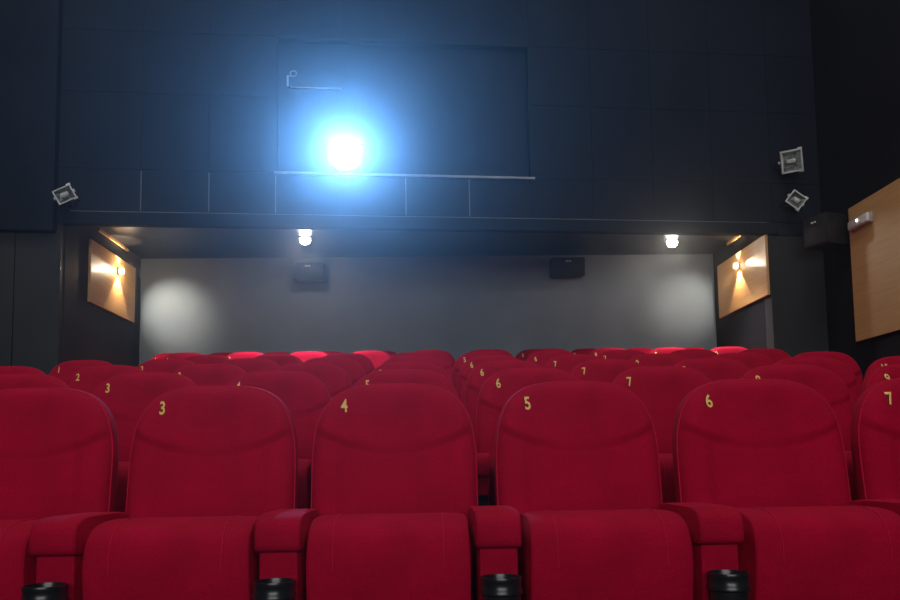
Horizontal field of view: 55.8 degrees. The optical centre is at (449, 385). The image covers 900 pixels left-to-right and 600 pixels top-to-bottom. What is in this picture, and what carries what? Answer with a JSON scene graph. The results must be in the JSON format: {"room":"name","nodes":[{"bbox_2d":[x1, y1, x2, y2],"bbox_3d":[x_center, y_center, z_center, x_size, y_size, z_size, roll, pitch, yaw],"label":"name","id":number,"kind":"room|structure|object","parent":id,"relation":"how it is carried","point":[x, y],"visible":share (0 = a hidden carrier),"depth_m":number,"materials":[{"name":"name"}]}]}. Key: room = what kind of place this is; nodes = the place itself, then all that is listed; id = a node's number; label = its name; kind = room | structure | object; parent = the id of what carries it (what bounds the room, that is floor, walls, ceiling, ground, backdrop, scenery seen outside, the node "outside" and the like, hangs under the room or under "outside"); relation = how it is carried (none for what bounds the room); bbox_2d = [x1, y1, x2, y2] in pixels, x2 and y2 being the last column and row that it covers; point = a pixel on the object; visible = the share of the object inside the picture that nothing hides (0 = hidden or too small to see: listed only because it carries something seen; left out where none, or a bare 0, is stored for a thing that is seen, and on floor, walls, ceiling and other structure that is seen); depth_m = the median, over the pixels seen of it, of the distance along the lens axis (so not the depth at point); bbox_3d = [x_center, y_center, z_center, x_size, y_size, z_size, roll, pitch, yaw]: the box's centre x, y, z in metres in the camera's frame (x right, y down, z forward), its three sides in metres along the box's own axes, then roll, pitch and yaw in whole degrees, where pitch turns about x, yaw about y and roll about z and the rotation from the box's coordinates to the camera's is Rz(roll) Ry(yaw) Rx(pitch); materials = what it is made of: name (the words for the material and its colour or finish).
{"room":"auditorium","nodes":[
{"label":"auditorium","id":0,"kind":"room"},
{"bbox_2d":[0,225,64,374],"bbox_3d":[-3.695,0.116,7.296,0.652,3.290,0.120,0,-5,-6],"label":"wall","id":1,"kind":"structure","parent":0,"point":[31,264],"depth_m":7.33,"materials":[{"name":"black paint"}]},
{"bbox_2d":[62,226,140,366],"bbox_3d":[-3.449,-0.129,8.376,0.100,2.764,1.960,-1,-5,-2],"label":"wall","id":2,"kind":"structure","parent":0,"point":[90,332],"depth_m":8.00,"materials":[{"name":"grey paint"}]},
{"bbox_2d":[87,239,135,322],"bbox_3d":[-3.399,-1.032,8.578,0.026,0.600,1.217,-1,-5,-2],"label":"wood panel","id":3,"kind":"object","parent":2,"relation":"attached to","point":[108,290],"visible":1,"depth_m":8.47,"materials":[{"name":"brown wood"}]},
{"bbox_2d":[117,267,123,274],"bbox_3d":[-3.363,-1.175,8.684,0.055,0.070,0.070,-1,-5,-2],"label":"wall sconce","id":4,"kind":"object","parent":3,"relation":"attached to","point":[120,271],"visible":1,"depth_m":8.66,"materials":[{"name":"silver metal"}]},
{"bbox_2d":[98,228,128,250],"bbox_3d":[-3.412,-1.480,8.630,0.022,0.030,0.800,-1,-5,-2],"label":"trim","id":5,"kind":"structure","parent":2,"relation":"attached to","point":[100,230],"depth_m":8.58,"materials":[{"name":"brown wood"}]},
{"bbox_2d":[0,0,820,235],"bbox_3d":[-0.226,-3.195,7.904,7.716,3.710,0.150,0,-5,-6],"label":"wall","id":6,"kind":"structure","parent":0,"point":[681,111],"depth_m":7.85,"materials":[{"name":"black paint"}]},
{"bbox_2d":[52,183,79,206],"bbox_3d":[-3.295,-1.633,7.320,0.200,0.199,0.236,0,-5,-6],"label":"floodlight","id":7,"kind":"object","parent":6,"relation":"attached to","point":[65,194],"visible":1,"depth_m":7.24,"materials":[{"name":"silver metal"}]},
{"bbox_2d":[274,35,534,180],"bbox_3d":[-0.420,-2.561,7.885,2.402,1.335,0.150,0,-5,-6],"label":"window","id":8,"kind":"structure","parent":6,"relation":"in","point":[416,109],"depth_m":7.93,"materials":[{"name":"black glass"}]},
{"bbox_2d":[287,70,296,86],"bbox_3d":[-1.454,-2.831,7.829,0.095,0.160,0.026,0,-5,-6],"label":"bracket","id":9,"kind":"object","parent":8,"relation":"attached to","point":[290,75],"visible":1,"depth_m":7.82,"materials":[{"name":"grey metal"}]},
{"bbox_2d":[328,138,362,172],"bbox_3d":[-0.990,-2.068,8.050,0.520,0.340,0.700,0,-5,-6],"label":"projector","id":10,"kind":"object","parent":8,"relation":"on","point":[345,155],"visible":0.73,"depth_m":7.72,"materials":[{"name":"white plastic"}]},
{"bbox_2d":[70,171,766,222],"bbox_3d":[-0.148,-1.728,7.796,6.387,0.372,0.014,0,-5,-6],"label":"trim","id":11,"kind":"structure","parent":6,"relation":"attached to","point":[141,171],"depth_m":7.71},
{"bbox_2d":[772,147,803,173],"bbox_3d":[3.214,-2.119,8.072,0.248,0.247,0.249,0,-5,-6],"label":"floodlight","id":12,"kind":"object","parent":6,"relation":"attached to","point":[791,161],"visible":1,"depth_m":7.99,"materials":[{"name":"silver metal"}]},
{"bbox_2d":[780,189,808,210],"bbox_3d":[3.248,-1.737,8.046,0.205,0.203,0.237,0,-5,-6],"label":"floodlight","id":13,"kind":"object","parent":6,"relation":"attached to","point":[795,199],"visible":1,"depth_m":7.97,"materials":[{"name":"silver metal"}]},
{"bbox_2d":[96,226,734,258],"bbox_3d":[-0.249,-1.574,8.619,6.726,0.061,2.108,-1,-5,-2],"label":"ceiling","id":14,"kind":"structure","parent":0,"point":[144,242],"depth_m":9.01,"materials":[{"name":"paint"}]},
{"bbox_2d":[298,236,312,244],"bbox_3d":[-1.478,-1.482,8.679,0.150,0.071,0.150,-1,-5,-2],"label":"bulb","id":15,"kind":"object","parent":14,"relation":"in","point":[305,240],"visible":1,"depth_m":8.64,"materials":[{"name":"glass"}]},
{"bbox_2d":[665,239,678,246],"bbox_3d":[2.356,-1.510,9.009,0.150,0.071,0.150,-1,-5,-2],"label":"recessed light","id":16,"kind":"object","parent":14,"relation":"in","point":[670,242],"visible":1,"depth_m":8.97,"materials":[{"name":"glass"}]},
{"bbox_2d":[139,254,716,364],"bbox_3d":[-0.212,-0.226,9.507,6.636,2.664,0.100,-1,-5,-2],"label":"wall","id":17,"kind":"structure","parent":0,"point":[458,306],"depth_m":9.52,"materials":[{"name":"grey paint"}]},
{"bbox_2d":[293,262,324,281],"bbox_3d":[-1.551,-1.255,9.383,0.330,0.208,0.261,-1,-5,-2],"label":"wall speaker","id":18,"kind":"object","parent":17,"relation":"attached to","point":[302,271],"visible":1,"depth_m":9.26,"materials":[{"name":"fabric"}]},
{"bbox_2d":[550,257,584,277],"bbox_3d":[1.303,-1.318,9.465,0.365,0.218,0.261,-1,-5,-2],"label":"wall speaker","id":19,"kind":"object","parent":17,"relation":"attached to","point":[559,266],"visible":1,"depth_m":9.35,"materials":[{"name":"fabric"}]},
{"bbox_2d":[553,258,583,273],"bbox_3d":[1.306,-1.317,9.351,0.341,0.176,0.033,-1,-5,-2],"label":"grille","id":20,"kind":"object","parent":19,"relation":"attached to","point":[560,265],"depth_m":9.34,"materials":[{"name":"black plastic"}]},
{"bbox_2d":[713,236,766,348],"bbox_3d":[3.077,-0.187,8.822,0.100,2.764,1.432,-1,-5,-2],"label":"wall","id":21,"kind":"structure","parent":0,"point":[745,327],"depth_m":8.84,"materials":[{"name":"black paint"}]},
{"bbox_2d":[727,236,740,244],"bbox_3d":[3.001,-1.564,8.761,0.022,0.030,0.800,-1,-5,-2],"label":"trim","id":22,"kind":"structure","parent":21,"relation":"attached to","point":[735,237],"depth_m":8.98,"materials":[{"name":"brown wood"}]},
{"bbox_2d":[717,235,769,318],"bbox_3d":[3.001,-1.097,8.748,0.026,0.585,1.340,-1,-5,-2],"label":"wood panel","id":23,"kind":"object","parent":21,"relation":"attached to","point":[740,288],"visible":1,"depth_m":8.63,"materials":[{"name":"brown wood"}]},
{"bbox_2d":[733,262,739,269],"bbox_3d":[2.958,-1.243,8.780,0.055,0.070,0.070,-1,-5,-2],"label":"wall sconce","id":24,"kind":"object","parent":23,"relation":"attached to","point":[735,265],"visible":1,"depth_m":8.76,"materials":[{"name":"silver metal"}]},
{"bbox_2d":[764,235,828,357],"bbox_3d":[3.350,0.079,8.061,0.606,3.290,0.140,0,-5,-6],"label":"wall","id":25,"kind":"structure","parent":0,"point":[795,306],"depth_m":8.09,"materials":[{"name":"grey paint"}]},
{"bbox_2d":[809,0,899,380],"bbox_3d":[3.831,-2.348,0.768,0.100,6.800,15.300,-1,-5,-2],"label":"wall","id":26,"kind":"structure","parent":0,"point":[856,43],"depth_m":7.59,"materials":[{"name":"black paint"}]},
{"bbox_2d":[803,212,848,250],"bbox_3d":[3.435,-1.399,7.725,0.331,0.280,0.280,1,-6,-22],"label":"wall speaker","id":27,"kind":"object","parent":26,"relation":"attached to","point":[825,231],"visible":0.99,"depth_m":7.61,"materials":[{"name":"plastic"}]},
{"bbox_2d":[803,213,826,247],"bbox_3d":[3.291,-1.402,7.668,0.014,0.256,0.256,1,-6,-22],"label":"grille","id":28,"kind":"object","parent":27,"relation":"attached to","point":[815,227],"depth_m":7.65,"materials":[{"name":"black fabric"}]},
{"bbox_2d":[848,178,899,341],"bbox_3d":[3.619,-1.092,6.393,0.031,1.202,2.337,-1,-5,-2],"label":"wood panel","id":29,"kind":"object","parent":26,"relation":"attached to","point":[875,247],"visible":1,"depth_m":7.13,"materials":[{"name":"brown wood"}]},
{"bbox_2d":[848,211,872,231],"bbox_3d":[3.541,-1.421,7.356,0.063,0.092,0.340,-1,-5,-2],"label":"emergency light","id":30,"kind":"object","parent":29,"relation":"attached to","point":[866,218],"visible":1,"depth_m":7.30,"materials":[{"name":"grey plastic"}]},
{"bbox_3d":[0.010,0.518,1.108,7.790,1.266,16.700,-1,-5,-2],"label":"floor","id":31,"kind":"structure","parent":0,"visible":0},
{"bbox_2d":[0,366,45,374],"bbox_3d":[-2.400,0.363,4.420,0.594,1.003,0.665,-1,-5,-2],"label":"seat","id":32,"kind":"object","parent":31,"relation":"on","point":[3,369],"visible":0.14,"depth_m":4.70,"materials":[{"name":"red fabric"}]},
{"bbox_2d":[0,374,68,389],"bbox_3d":[-1.814,0.420,3.376,0.594,1.003,0.665,-1,-5,-2],"label":"seat","id":33,"kind":"object","parent":31,"relation":"on","point":[7,381],"visible":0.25,"depth_m":3.65,"materials":[{"name":"red fabric"}]},
{"bbox_2d":[0,388,128,599],"bbox_3d":[-1.229,0.479,2.338,0.594,1.003,0.665,-1,-5,-2],"label":"seat","id":34,"kind":"object","parent":31,"relation":"on","point":[59,447],"visible":0.93,"depth_m":2.54,"materials":[{"name":"red fabric"}]},
{"bbox_2d":[0,519,39,599],"bbox_3d":[-1.267,0.570,2.258,0.414,0.419,0.341,-1,-5,-2],"label":"cushion","id":35,"kind":"object","parent":34,"relation":"on","point":[17,566],"depth_m":2.12,"materials":[{"name":"red fabric"}]},
{"bbox_2d":[49,360,111,382],"bbox_3d":[-2.430,0.296,5.480,0.594,1.003,0.665,-1,-5,-2],"label":"seat","id":36,"kind":"object","parent":31,"relation":"on","point":[63,371],"visible":0.18,"depth_m":5.74,"materials":[{"name":"red fabric"}]},
{"bbox_2d":[66,365,143,393],"bbox_3d":[-1.845,0.356,4.436,0.594,1.003,0.665,-1,-5,-2],"label":"seat","id":37,"kind":"object","parent":31,"relation":"on","point":[87,379],"visible":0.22,"depth_m":4.70,"materials":[{"name":"red fabric"}]},
{"bbox_2d":[93,372,196,511],"bbox_3d":[-1.260,0.413,3.392,0.594,1.003,0.665,-1,-5,-2],"label":"seat","id":38,"kind":"object","parent":31,"relation":"on","point":[127,395],"visible":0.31,"depth_m":3.63,"materials":[{"name":"red fabric"}]},
{"bbox_2d":[115,461,128,511],"bbox_3d":[-1.297,0.505,3.312,0.414,0.419,0.341,-1,-5,-2],"label":"cushion","id":39,"kind":"object","parent":38,"relation":"on","point":[123,466],"depth_m":3.16,"materials":[{"name":"red fabric"}]},
{"bbox_2d":[151,353,172,359],"bbox_3d":[-2.938,0.119,8.828,0.594,1.003,0.665,-1,-5,-2],"label":"seat","id":40,"kind":"object","parent":31,"relation":"on","point":[159,356],"visible":0.09,"depth_m":9.10,"materials":[{"name":"red fabric"}]},
{"bbox_2d":[137,359,193,372],"bbox_3d":[-1.876,0.289,5.496,0.594,1.003,0.665,-1,-5,-2],"label":"seat","id":41,"kind":"object","parent":31,"relation":"on","point":[157,365],"visible":0.17,"depth_m":5.76,"materials":[{"name":"red fabric"}]},
{"bbox_2d":[163,353,201,359],"bbox_3d":[-2.466,0.154,7.792,0.594,1.003,0.665,-1,-5,-2],"label":"seat","id":42,"kind":"object","parent":31,"relation":"on","point":[182,356],"visible":0.09,"depth_m":8.07,"materials":[{"name":"red fabric"}]},
{"bbox_2d":[82,385,318,599],"bbox_3d":[-0.674,0.472,2.354,0.594,1.003,0.665,-1,-5,-2],"label":"seat","id":43,"kind":"object","parent":31,"relation":"on","point":[213,513],"visible":0.98,"depth_m":2.54,"materials":[{"name":"red fabric"}]},
{"bbox_2d":[82,516,258,599],"bbox_3d":[-0.712,0.563,2.274,0.414,0.419,0.341,-1,-5,-2],"label":"cushion","id":44,"kind":"object","parent":43,"relation":"on","point":[207,557],"depth_m":2.12,"materials":[{"name":"red fabric"}]},
{"bbox_2d":[183,355,230,363],"bbox_3d":[-1.906,0.221,6.546,0.594,1.003,0.665,-1,-5,-2],"label":"seat","id":45,"kind":"object","parent":31,"relation":"on","point":[196,359],"visible":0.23,"depth_m":6.82,"materials":[{"name":"red fabric"}]},
{"bbox_2d":[174,364,245,385],"bbox_3d":[-1.290,0.349,4.452,0.594,1.003,0.665,-1,-5,-2],"label":"seat","id":46,"kind":"object","parent":31,"relation":"on","point":[200,374],"visible":0.2,"depth_m":4.71,"materials":[{"name":"red fabric"}]},
{"bbox_2d":[209,352,231,355],"bbox_3d":[-2.376,0.112,8.843,0.594,1.003,0.665,-1,-5,-2],"label":"seat","id":47,"kind":"object","parent":31,"relation":"on","point":[222,353],"visible":0.07,"depth_m":9.13,"materials":[{"name":"red fabric"}]},
{"bbox_2d":[226,352,263,358],"bbox_3d":[-1.884,0.147,7.809,0.594,1.003,0.665,-1,-5,-2],"label":"seat","id":48,"kind":"object","parent":31,"relation":"on","point":[236,355],"visible":0.15,"depth_m":8.08,"materials":[{"name":"red fabric"}]},
{"bbox_2d":[222,358,279,372],"bbox_3d":[-1.321,0.282,5.512,0.594,1.003,0.665,-1,-5,-2],"label":"seat","id":49,"kind":"object","parent":31,"relation":"on","point":[248,365],"visible":0.16,"depth_m":5.78,"materials":[{"name":"red fabric"}]},
{"bbox_2d":[263,352,290,353],"bbox_3d":[-1.814,0.105,8.859,0.594,1.003,0.665,-1,-5,-2],"label":"seat","id":50,"kind":"object","parent":31,"relation":"on","point":[267,352],"visible":0.09,"depth_m":9.15,"materials":[{"name":"red fabric"}]},
{"bbox_2d":[254,354,302,366],"bbox_3d":[-1.351,0.214,6.562,0.594,1.003,0.665,-1,-5,-2],"label":"seat","id":51,"kind":"object","parent":31,"relation":"on","point":[280,359],"visible":0.18,"depth_m":6.83,"materials":[{"name":"red fabric"}]},
{"bbox_2d":[228,371,331,508],"bbox_3d":[-0.705,0.407,3.408,0.594,1.003,0.665,-1,-5,-2],"label":"seat","id":52,"kind":"object","parent":31,"relation":"on","point":[304,395],"visible":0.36,"depth_m":3.65,"materials":[{"name":"red fabric"}]},
{"bbox_2d":[297,459,311,508],"bbox_3d":[-0.743,0.498,3.328,0.414,0.419,0.341,-1,-5,-2],"label":"cushion","id":53,"kind":"object","parent":52,"relation":"on","point":[304,465],"depth_m":3.18,"materials":[{"name":"red fabric"}]},
{"bbox_2d":[290,351,326,362],"bbox_3d":[-1.303,0.140,7.825,0.594,1.003,0.665,-1,-5,-2],"label":"seat","id":54,"kind":"object","parent":31,"relation":"on","point":[304,356],"visible":0.16,"depth_m":8.10,"materials":[{"name":"red fabric"}]},
{"bbox_2d":[275,363,352,397],"bbox_3d":[-0.735,0.342,4.467,0.594,1.003,0.665,-1,-5,-2],"label":"seat","id":55,"kind":"object","parent":31,"relation":"on","point":[336,379],"visible":0.21,"depth_m":4.73,"materials":[{"name":"red fabric"}]},
{"bbox_2d":[322,351,341,354],"bbox_3d":[-1.253,0.098,8.875,0.594,1.003,0.665,-1,-5,-2],"label":"seat","id":56,"kind":"object","parent":31,"relation":"on","point":[325,352],"visible":0.06,"depth_m":9.16,"materials":[{"name":"red fabric"}]},
{"bbox_2d":[304,357,365,385],"bbox_3d":[-0.766,0.275,5.527,0.594,1.003,0.665,-1,-5,-2],"label":"seat","id":57,"kind":"object","parent":31,"relation":"on","point":[355,371],"visible":0.21,"depth_m":5.79,"materials":[{"name":"red fabric"}]},
{"bbox_2d":[324,353,374,374],"bbox_3d":[-0.796,0.207,6.577,0.594,1.003,0.665,-1,-5,-2],"label":"seat","id":58,"kind":"object","parent":31,"relation":"on","point":[365,362],"visible":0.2,"depth_m":6.85,"materials":[{"name":"red fabric"}]},
{"bbox_2d":[353,350,390,367],"bbox_3d":[-0.721,0.133,7.841,0.594,1.003,0.665,-1,-5,-2],"label":"seat","id":59,"kind":"object","parent":31,"relation":"on","point":[377,358],"visible":0.18,"depth_m":8.11,"materials":[{"name":"red fabric"}]},
{"bbox_2d":[383,351,397,355],"bbox_3d":[-0.691,0.091,8.891,0.594,1.003,0.665,-1,-5,-2],"label":"seat","id":60,"kind":"object","parent":31,"relation":"on","point":[391,353],"visible":0.05,"depth_m":9.17,"materials":[{"name":"red fabric"}]},
{"bbox_2d":[382,356,445,371],"bbox_3d":[-0.211,0.268,5.543,0.594,1.003,0.665,-1,-5,-2],"label":"seat","id":61,"kind":"object","parent":31,"relation":"on","point":[403,358],"visible":0.17,"depth_m":5.82,"materials":[{"name":"red fabric"}]},
{"bbox_2d":[306,383,522,599],"bbox_3d":[-0.120,0.465,2.369,0.594,1.003,0.665,-1,-5,-2],"label":"seat","id":62,"kind":"object","parent":31,"relation":"on","point":[394,477],"visible":0.99,"depth_m":2.55,"materials":[{"name":"red fabric"}]},
{"bbox_2d":[306,513,470,599],"bbox_3d":[-0.158,0.556,2.289,0.414,0.419,0.341,-1,-5,-2],"label":"cushion","id":63,"kind":"object","parent":62,"relation":"on","point":[388,556],"depth_m":2.13,"materials":[{"name":"red fabric"}]},
{"bbox_2d":[389,352,442,365],"bbox_3d":[-0.242,0.200,6.593,0.594,1.003,0.665,-1,-5,-2],"label":"seat","id":64,"kind":"object","parent":31,"relation":"on","point":[406,353],"visible":0.16,"depth_m":6.87,"materials":[{"name":"red fabric"}]},
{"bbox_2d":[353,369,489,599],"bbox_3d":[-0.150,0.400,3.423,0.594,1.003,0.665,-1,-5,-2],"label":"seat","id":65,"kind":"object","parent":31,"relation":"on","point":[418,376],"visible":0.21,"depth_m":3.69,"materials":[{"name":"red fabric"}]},
{"bbox_2d":[371,361,473,429],"bbox_3d":[-0.181,0.335,4.483,0.594,1.003,0.665,-1,-5,-2],"label":"seat","id":66,"kind":"object","parent":31,"relation":"on","point":[409,364],"visible":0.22,"depth_m":4.76,"materials":[{"name":"red fabric"}]},
{"bbox_2d":[415,350,454,382],"bbox_3d":[-0.139,0.125,7.858,0.594,1.003,0.665,-1,-5,-2],"label":"seat","id":67,"kind":"object","parent":31,"relation":"on","point":[446,359],"visible":0.2,"depth_m":8.11,"materials":[{"name":"red fabric"}]},
{"bbox_2d":[452,351,503,391],"bbox_3d":[0.324,0.193,6.609,0.594,1.003,0.665,-1,-5,-2],"label":"seat","id":68,"kind":"object","parent":31,"relation":"on","point":[462,359],"visible":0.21,"depth_m":6.87,"materials":[{"name":"red fabric"}]},
{"bbox_2d":[457,355,518,404],"bbox_3d":[0.354,0.261,5.559,0.594,1.003,0.665,-1,-5,-2],"label":"seat","id":69,"kind":"object","parent":31,"relation":"on","point":[469,365],"visible":0.2,"depth_m":5.81,"materials":[{"name":"red fabric"}]},
{"bbox_2d":[474,349,512,356],"bbox_3d":[0.443,0.118,7.874,0.594,1.003,0.665,-1,-5,-2],"label":"seat","id":70,"kind":"object","parent":31,"relation":"on","point":[506,353],"visible":0.07,"depth_m":8.16,"materials":[{"name":"red fabric"}]},
{"bbox_2d":[464,360,541,434],"bbox_3d":[0.385,0.328,4.499,0.594,1.003,0.665,-1,-5,-2],"label":"seat","id":71,"kind":"object","parent":31,"relation":"on","point":[480,373],"visible":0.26,"depth_m":4.75,"materials":[{"name":"red fabric"}]},
{"bbox_2d":[515,349,537,360],"bbox_3d":[0.994,0.070,8.938,0.594,1.003,0.665,-1,-5,-2],"label":"seat","id":72,"kind":"object","parent":31,"relation":"on","point":[522,355],"visible":0.06,"depth_m":9.20,"materials":[{"name":"red fabric"}]},
{"bbox_2d":[475,368,578,505],"bbox_3d":[0.416,0.393,3.439,0.594,1.003,0.665,-1,-5,-2],"label":"seat","id":73,"kind":"object","parent":31,"relation":"on","point":[496,390],"visible":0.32,"depth_m":3.68,"materials":[{"name":"red fabric"}]},
{"bbox_2d":[490,457,495,505],"bbox_3d":[0.378,0.484,3.359,0.414,0.419,0.341,-1,-5,-2],"label":"cushion","id":74,"kind":"object","parent":73,"relation":"on","point":[492,465],"depth_m":3.40,"materials":[{"name":"red fabric"}]},
{"bbox_2d":[526,348,568,359],"bbox_3d":[1.024,0.111,7.891,0.594,1.003,0.665,-1,-5,-2],"label":"seat","id":75,"kind":"object","parent":31,"relation":"on","point":[547,349],"visible":0.12,"depth_m":8.18,"materials":[{"name":"red fabric"}]},
{"bbox_2d":[526,351,573,367],"bbox_3d":[0.898,0.185,6.625,0.594,1.003,0.665,-1,-5,-2],"label":"seat","id":76,"kind":"object","parent":31,"relation":"on","point":[541,358],"visible":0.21,"depth_m":6.89,"materials":[{"name":"red fabric"}]},
{"bbox_2d":[543,354,601,372],"bbox_3d":[0.928,0.254,5.575,0.594,1.003,0.665,-1,-5,-2],"label":"seat","id":77,"kind":"object","parent":31,"relation":"on","point":[567,363],"visible":0.16,"depth_m":5.84,"materials":[{"name":"red fabric"}]},
{"bbox_2d":[571,348,594,354],"bbox_3d":[1.556,0.063,8.954,0.594,1.003,0.665,-1,-5,-2],"label":"seat","id":78,"kind":"object","parent":31,"relation":"on","point":[583,350],"visible":0.08,"depth_m":9.23,"materials":[{"name":"red fabric"}]},
{"bbox_2d":[571,359,643,382],"bbox_3d":[0.959,0.321,4.515,0.594,1.003,0.665,-1,-5,-2],"label":"seat","id":79,"kind":"object","parent":31,"relation":"on","point":[600,370],"visible":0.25,"depth_m":4.78,"materials":[{"name":"red fabric"}]},
{"bbox_2d":[589,348,625,355],"bbox_3d":[1.606,0.104,7.907,0.594,1.003,0.665,-1,-5,-2],"label":"seat","id":80,"kind":"object","parent":31,"relation":"on","point":[596,352],"visible":0.16,"depth_m":8.19,"materials":[{"name":"red fabric"}]},
{"bbox_2d":[598,350,645,359],"bbox_3d":[1.466,0.178,6.641,0.606,1.003,0.665,-1,-5,-2],"label":"seat","id":81,"kind":"object","parent":31,"relation":"on","point":[613,354],"visible":0.15,"depth_m":6.91,"materials":[{"name":"red fabric"}]},
{"bbox_2d":[495,381,751,599],"bbox_3d":[0.446,0.458,2.385,0.594,1.003,0.665,-1,-5,-2],"label":"seat","id":82,"kind":"object","parent":31,"relation":"on","point":[578,462],"visible":1,"depth_m":2.34,"materials":[{"name":"red fabric"}]},
{"bbox_2d":[518,509,693,599],"bbox_3d":[0.408,0.549,2.305,0.414,0.419,0.341,-1,-5,-2],"label":"cushion","id":83,"kind":"object","parent":82,"relation":"on","point":[628,554],"depth_m":2.15,"materials":[{"name":"red fabric"}]},
{"bbox_2d":[626,348,652,353],"bbox_3d":[2.118,0.056,8.970,0.594,1.003,0.665,-1,-5,-2],"label":"seat","id":84,"kind":"object","parent":31,"relation":"on","point":[645,350],"visible":0.09,"depth_m":9.25,"materials":[{"name":"red fabric"}]},
{"bbox_2d":[630,353,687,366],"bbox_3d":[1.496,0.247,5.591,0.606,1.003,0.665,-1,-5,-2],"label":"seat","id":85,"kind":"object","parent":31,"relation":"on","point":[654,359],"visible":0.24,"depth_m":5.86,"materials":[{"name":"red fabric"}]},
{"bbox_2d":[612,366,710,502],"bbox_3d":[0.989,0.386,3.455,0.594,1.003,0.665,-1,-5,-2],"label":"seat","id":86,"kind":"object","parent":31,"relation":"on","point":[661,389],"visible":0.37,"depth_m":3.69,"materials":[{"name":"red fabric"}]},
{"bbox_2d":[659,453,675,502],"bbox_3d":[0.952,0.477,3.375,0.414,0.419,0.341,-1,-5,-2],"label":"cushion","id":87,"kind":"object","parent":86,"relation":"on","point":[665,459],"depth_m":3.21,"materials":[{"name":"red fabric"}]},
{"bbox_2d":[649,347,684,353],"bbox_3d":[2.188,0.096,7.923,0.594,1.003,0.665,-1,-5,-2],"label":"seat","id":88,"kind":"object","parent":31,"relation":"on","point":[662,349],"visible":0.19,"depth_m":8.20,"materials":[{"name":"red fabric"}]},
{"bbox_2d":[670,349,717,358],"bbox_3d":[2.039,0.171,6.657,0.606,1.003,0.665,-1,-5,-2],"label":"seat","id":89,"kind":"object","parent":31,"relation":"on","point":[687,353],"visible":0.16,"depth_m":6.93,"materials":[{"name":"red fabric"}]},
{"bbox_2d":[683,347,705,349],"bbox_3d":[2.679,0.049,8.986,0.594,1.003,0.665,-1,-5,-2],"label":"seat","id":90,"kind":"object","parent":31,"relation":"on","point":[683,347],"visible":0.07,"depth_m":9.29,"materials":[{"name":"red fabric"}]},
{"bbox_2d":[674,358,749,381],"bbox_3d":[1.527,0.314,4.531,0.606,1.003,0.665,-1,-5,-2],"label":"seat","id":91,"kind":"object","parent":31,"relation":"on","point":[714,369],"visible":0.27,"depth_m":4.79,"materials":[{"name":"red fabric"}]},
{"bbox_2d":[710,346,746,354],"bbox_3d":[2.769,0.089,7.940,0.594,1.003,0.665,-1,-5,-2],"label":"seat","id":92,"kind":"object","parent":31,"relation":"on","point":[727,349],"visible":0.13,"depth_m":8.21,"materials":[{"name":"red fabric"}]},
{"bbox_2d":[713,352,774,369],"bbox_3d":[2.070,0.240,5.607,0.606,1.003,0.665,-1,-5,-2],"label":"seat","id":93,"kind":"object","parent":31,"relation":"on","point":[751,360],"visible":0.16,"depth_m":5.87,"materials":[{"name":"red fabric"}]},
{"bbox_2d":[741,348,790,362],"bbox_3d":[2.613,0.164,6.673,0.606,1.003,0.665,-1,-5,-2],"label":"seat","id":94,"kind":"object","parent":31,"relation":"on","point":[775,355],"visible":0.14,"depth_m":6.94,"materials":[{"name":"red fabric"}]},
{"bbox_2d":[672,379,899,599],"bbox_3d":[1.014,0.451,2.401,0.606,1.003,0.665,-1,-5,-2],"label":"seat","id":95,"kind":"object","parent":31,"relation":"on","point":[772,451],"visible":0.92,"depth_m":2.59,"materials":[{"name":"red fabric"}]},
{"bbox_2d":[736,506,899,599],"bbox_3d":[0.982,0.542,2.321,0.414,0.419,0.341,-1,-5,-2],"label":"cushion","id":96,"kind":"object","parent":95,"relation":"on","point":[808,552],"depth_m":2.17,"materials":[{"name":"red fabric"}]},
{"bbox_2d":[740,365,856,500],"bbox_3d":[1.557,0.378,3.471,0.606,1.003,0.665,-1,-5,-2],"label":"seat","id":97,"kind":"object","parent":31,"relation":"on","point":[830,386],"visible":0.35,"depth_m":3.72,"materials":[{"name":"red fabric"}]},
{"bbox_2d":[845,451,856,500],"bbox_3d":[1.525,0.469,3.391,0.414,0.419,0.341,-1,-5,-2],"label":"cushion","id":98,"kind":"object","parent":97,"relation":"on","point":[848,454],"depth_m":3.23,"materials":[{"name":"red fabric"}]},
{"bbox_2d":[773,357,859,406],"bbox_3d":[2.100,0.307,4.547,0.606,1.003,0.665,-1,-5,-2],"label":"seat","id":99,"kind":"object","parent":31,"relation":"on","point":[839,368],"visible":0.14,"depth_m":4.81,"materials":[{"name":"red fabric"}]},
{"bbox_2d":[794,351,862,390],"bbox_3d":[2.643,0.233,5.623,0.606,1.003,0.665,-1,-5,-2],"label":"seat","id":100,"kind":"object","parent":31,"relation":"on","point":[850,362],"visible":0.16,"depth_m":5.89,"materials":[{"name":"red fabric"}]},
{"bbox_2d":[850,378,899,499],"bbox_3d":[1.588,0.444,2.417,0.606,1.003,0.665,-1,-5,-2],"label":"seat","id":101,"kind":"object","parent":31,"relation":"on","point":[875,419],"visible":0.74,"depth_m":2.64,"materials":[{"name":"red fabric"}]},
{"bbox_2d":[859,364,899,396],"bbox_3d":[2.131,0.371,3.487,0.606,1.003,0.665,-1,-5,-2],"label":"seat","id":102,"kind":"object","parent":31,"relation":"on","point":[892,371],"visible":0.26,"depth_m":3.76,"materials":[{"name":"red fabric"}]},
{"bbox_2d":[864,356,899,379],"bbox_3d":[2.674,0.299,4.563,0.606,1.003,0.665,-1,-5,-2],"label":"seat","id":103,"kind":"object","parent":31,"relation":"on","point":[890,360],"visible":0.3,"depth_m":4.84,"materials":[{"name":"red fabric"}]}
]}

